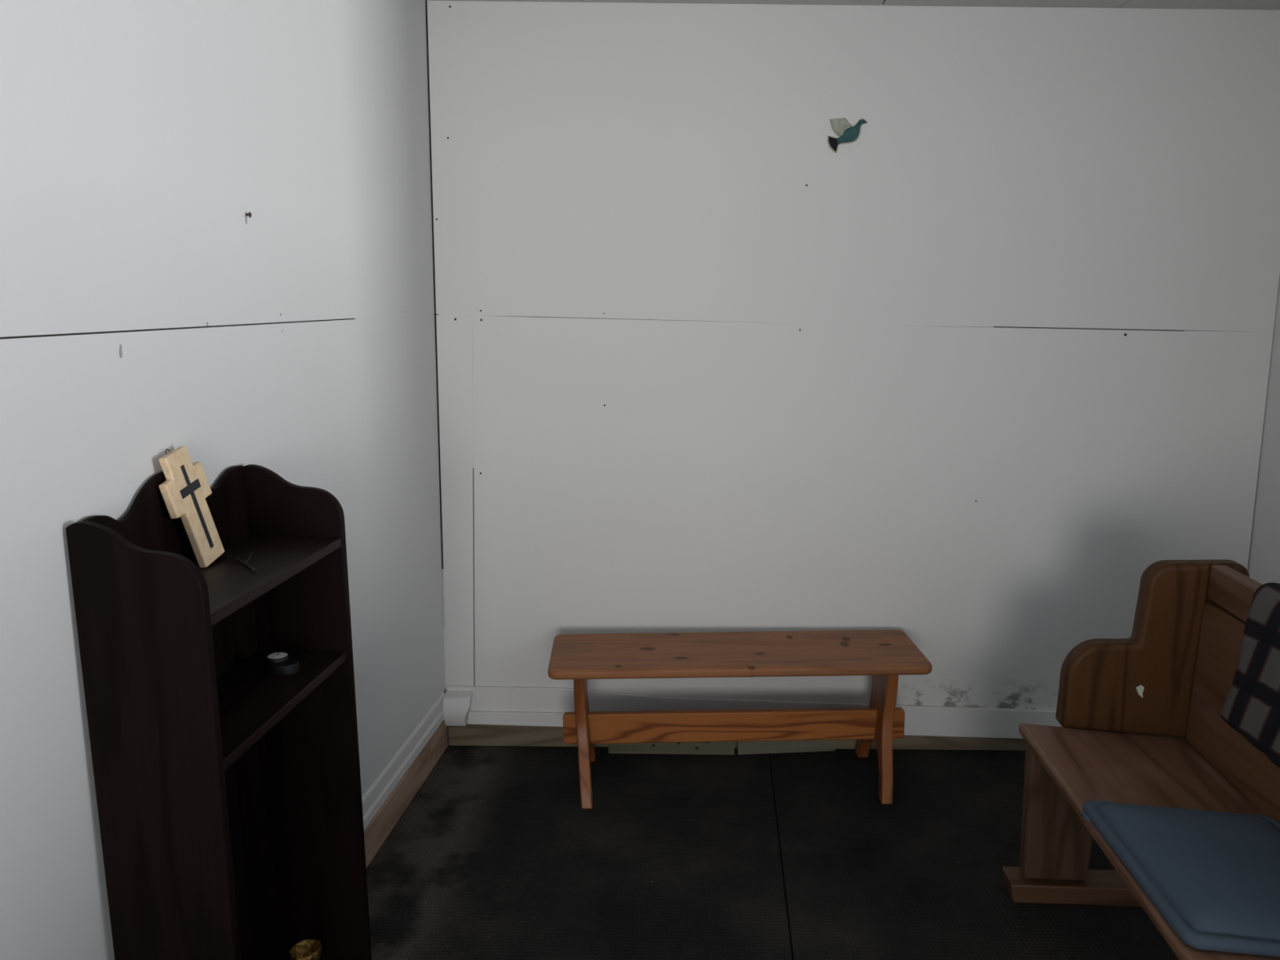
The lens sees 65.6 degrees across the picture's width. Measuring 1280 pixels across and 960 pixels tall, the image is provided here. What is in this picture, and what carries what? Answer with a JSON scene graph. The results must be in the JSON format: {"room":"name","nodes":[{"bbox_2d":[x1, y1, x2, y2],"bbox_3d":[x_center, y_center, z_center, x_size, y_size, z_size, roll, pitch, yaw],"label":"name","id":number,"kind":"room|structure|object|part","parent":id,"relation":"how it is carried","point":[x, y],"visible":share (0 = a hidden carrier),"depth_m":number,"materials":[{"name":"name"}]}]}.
{"room":"prayer room","nodes":[
{"label":"prayer room","id":0,"kind":"room"},
{"bbox_2d":[0,0,445,959],"bbox_3d":[-0.971,0.127,0.453,0.093,2.600,5.643,1,10,6],"label":"wall","id":1,"kind":"structure","parent":0,"point":[143,316],"depth_m":1.76,"materials":[{"name":"white paint"}]},
{"bbox_2d":[244,212,251,224],"bbox_3d":[-0.769,-0.514,1.954,0.014,0.023,0.026,0,10,2],"label":"nail","id":2,"kind":"object","parent":1,"relation":"attached to","point":[249,214],"visible":1,"depth_m":1.94,"materials":[{"name":"grey metal"}]},
{"bbox_2d":[361,693,444,830],"bbox_3d":[-0.719,0.859,2.772,0.012,0.080,1.170,1,10,6],"label":"baseboard","id":3,"kind":"structure","parent":1,"relation":"attached to","point":[384,785],"depth_m":2.91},
{"bbox_2d":[364,721,448,867],"bbox_3d":[-0.716,0.957,2.799,0.017,0.118,1.187,1,10,6],"label":"trim","id":4,"kind":"structure","parent":1,"relation":"attached to","point":[380,826],"depth_m":2.93,"materials":[{"name":"brown wood"}]},
{"bbox_2d":[366,743,1178,959],"bbox_3d":[0.146,1.450,0.571,3.850,0.060,5.810,0,10,2],"label":"floor","id":5,"kind":"structure","parent":0,"point":[496,855],"depth_m":2.66,"materials":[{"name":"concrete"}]},
{"bbox_2d":[66,464,371,959],"bbox_3d":[-0.702,0.583,1.786,0.202,1.219,0.520,1,10,6],"label":"bookcase","id":6,"kind":"object","parent":5,"relation":"on","point":[228,790],"visible":0.89,"depth_m":1.67,"materials":[{"name":"brown wood"}]},
{"bbox_3d":[-0.729,0.645,1.544,0.202,1.185,0.018,1,10,6],"label":"panel","id":7,"kind":"part","parent":6,"relation":"part of","materials":[{"name":"brown wood"}]},
{"bbox_3d":[-0.797,0.557,1.792,0.012,1.169,0.484,1,10,6],"label":"panel","id":8,"kind":"part","parent":6,"relation":"part of","materials":[{"name":"brown wood"}]},
{"bbox_2d":[158,445,224,568],"bbox_3d":[-0.773,0.048,1.707,0.050,0.210,0.123,2,11,12],"label":"wooden cross","id":9,"kind":"object","parent":6,"relation":"on","point":[186,488],"visible":1,"depth_m":1.70,"materials":[{"name":"beige paint"}]},
{"bbox_2d":[234,552,255,571],"bbox_3d":[-0.688,0.144,1.729,0.032,0.011,0.095,-5,11,-24],"label":"twig","id":10,"kind":"object","parent":6,"relation":"on","point":[242,561],"visible":1,"depth_m":1.73,"materials":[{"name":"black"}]},
{"bbox_3d":[-0.700,0.164,1.709,0.188,0.018,0.484,1,10,6],"label":"shelf","id":11,"kind":"part","parent":6,"relation":"part of","materials":[{"name":"brown wood"}]},
{"bbox_3d":[-0.701,0.393,1.751,0.184,0.018,0.484,1,10,6],"label":"shelf","id":12,"kind":"part","parent":6,"relation":"part of","materials":[{"name":"brown wood"}]},
{"bbox_2d":[266,656,298,676],"bbox_3d":[-0.672,0.350,1.870,0.068,0.022,0.050,6,12,31],"label":"candle holder","id":13,"kind":"object","parent":6,"relation":"on","point":[290,667],"visible":0.91,"depth_m":1.85,"materials":[{"name":"black metal"}]},
{"bbox_2d":[266,652,288,662],"bbox_3d":[-0.683,0.332,1.872,0.038,0.013,0.038,0,10,2],"label":"tealight","id":14,"kind":"object","parent":13,"relation":"in","point":[276,657],"visible":1,"depth_m":1.86,"materials":[{"name":"white wax"}]},
{"bbox_2d":[288,939,321,959],"bbox_3d":[-0.695,0.991,2.065,0.064,0.045,0.065,0,10,2],"label":"bowl","id":15,"kind":"object","parent":6,"relation":"on","point":[306,949],"visible":1,"depth_m":2.08,"materials":[{"name":"gold metal"}]},
{"bbox_3d":[-0.676,0.554,2.035,0.202,1.185,0.018,1,10,6],"label":"panel","id":16,"kind":"part","parent":6,"relation":"part of","materials":[{"name":"brown wood"}]},
{"bbox_3d":[-0.695,1.059,1.873,0.186,0.018,0.484,1,10,6],"label":"shelf","id":17,"kind":"part","parent":6,"relation":"part of","materials":[{"name":"black wood"}]},
{"bbox_2d":[608,741,734,755],"bbox_3d":[0.105,0.885,3.322,0.420,0.060,0.017,0,10,2],"label":"baseboard","id":18,"kind":"object","parent":5,"relation":"on","point":[727,748],"visible":0.72,"depth_m":3.32,"materials":[{"name":"grey"}]},
{"bbox_2d":[547,629,932,808],"bbox_3d":[0.295,0.734,3.105,1.136,0.433,0.349,-1,10,-1],"label":"bench","id":19,"kind":"object","parent":5,"relation":"on","point":[885,655],"visible":1,"depth_m":3.09,"materials":[{"name":"brown wood"}]},
{"bbox_3d":[-0.173,0.753,3.100,0.054,0.403,0.349,-1,10,-1],"label":"trestle leg","id":20,"kind":"part","parent":19,"relation":"part of","materials":[{"name":"orange wood"}]},
{"bbox_3d":[0.294,0.536,3.069,1.136,0.030,0.332,-1,10,-1],"label":"seat","id":21,"kind":"part","parent":19,"relation":"part of","materials":[{"name":"brown wood"}]},
{"bbox_3d":[0.750,0.744,3.116,0.058,0.403,0.349,-1,10,-1],"label":"trestle leg","id":22,"kind":"part","parent":19,"relation":"part of","materials":[{"name":"orange wood"}]},
{"bbox_2d":[737,739,836,754],"bbox_3d":[0.493,0.888,3.325,0.335,0.048,0.013,-1,10,-4],"label":"baseboard","id":23,"kind":"object","parent":5,"relation":"on","point":[772,746],"visible":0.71,"depth_m":3.32,"materials":[{"name":"wood"}]},
{"bbox_2d":[1002,559,1279,959],"bbox_3d":[1.130,0.784,1.593,0.530,0.869,1.864,0,10,4],"label":"bench","id":24,"kind":"object","parent":5,"relation":"on","point":[1173,677],"visible":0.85,"depth_m":2.39,"materials":[{"name":"brown wood"}]},
{"bbox_3d":[1.055,0.824,2.488,0.181,0.367,0.050,0,10,4],"label":"leg","id":25,"kind":"part","parent":24,"relation":"part of","materials":[{"name":"brown wood"}]},
{"bbox_3d":[1.189,1.031,2.511,0.515,0.050,0.085,0,10,4],"label":"foot rail","id":26,"kind":"part","parent":24,"relation":"part of","materials":[{"name":"brown wood"}]},
{"bbox_3d":[1.091,0.799,1.597,0.420,0.060,1.800,0,10,4],"label":"seat","id":27,"kind":"part","parent":24,"relation":"part of","materials":[{"name":"brown wood"}]},
{"bbox_3d":[1.252,0.418,2.438,0.416,0.455,0.056,0,10,4],"label":"panel","id":28,"kind":"part","parent":24,"relation":"part of","materials":[{"name":"brown wood"}]},
{"bbox_2d":[1080,800,1279,957],"bbox_3d":[1.089,0.718,1.825,0.400,0.069,0.462,0,10,3],"label":"seat cushion","id":29,"kind":"object","parent":24,"relation":"on","point":[1213,877],"visible":1,"depth_m":1.79,"materials":[{"name":"blue fabric"}]},
{"bbox_3d":[1.308,0.401,1.509,0.042,0.086,1.751,0,10,4],"label":"rail","id":30,"kind":"part","parent":24,"relation":"part of","materials":[{"name":"brown wood"}]},
{"bbox_2d":[1220,582,1279,767],"bbox_3d":[1.325,0.455,1.763,0.108,0.332,0.915,0,10,4],"label":"pillow","id":31,"kind":"object","parent":24,"relation":"on","point":[1251,706],"visible":1,"depth_m":2.10,"materials":[{"name":"fabric"}]},
{"bbox_2d":[425,0,1279,743],"bbox_3d":[0.533,-0.378,3.152,3.150,2.600,0.051,0,10,2],"label":"wall","id":32,"kind":"structure","parent":0,"point":[953,377],"depth_m":3.10,"materials":[{"name":"white paint"}]},
{"bbox_2d":[442,690,472,725],"bbox_3d":[-0.610,0.771,3.343,0.094,0.116,0.066,0,10,2],"label":"trim","id":33,"kind":"structure","parent":32,"relation":"attached to","point":[456,704],"depth_m":3.31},
{"bbox_2d":[448,723,1026,750],"bbox_3d":[0.654,0.865,3.346,2.616,0.084,0.009,0,10,2],"label":"trim","id":34,"kind":"structure","parent":32,"relation":"attached to","point":[475,735],"depth_m":3.37,"materials":[{"name":"wood"}]},
{"bbox_2d":[446,685,1185,738],"bbox_3d":[0.654,0.788,3.325,2.614,0.186,0.024,0,10,2],"label":"baseboard","id":35,"kind":"structure","parent":32,"relation":"attached to","point":[490,705],"depth_m":3.33,"materials":[{"name":"grey wood"}]},
{"bbox_2d":[827,117,867,152],"bbox_3d":[0.627,-1.040,2.997,0.119,0.101,0.010,0,10,2],"label":"bird","id":36,"kind":"object","parent":32,"relation":"attached to","point":[848,133],"visible":1,"depth_m":2.99,"materials":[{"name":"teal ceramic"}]},
{"bbox_2d":[429,0,1279,9],"bbox_3d":[0.016,-0.940,0.188,4.020,0.166,5.710,0,10,2],"label":"ceiling","id":37,"kind":"structure","parent":0,"point":[1173,4],"depth_m":2.89,"materials":[{"name":"paint"}]},
{"bbox_2d":[1247,275,1279,584],"bbox_3d":[1.943,0.127,0.343,0.160,2.600,5.660,0,10,2],"label":"wall","id":38,"kind":"structure","parent":0,"point":[1264,562],"depth_m":3.08,"materials":[{"name":"white paint"}]}
]}

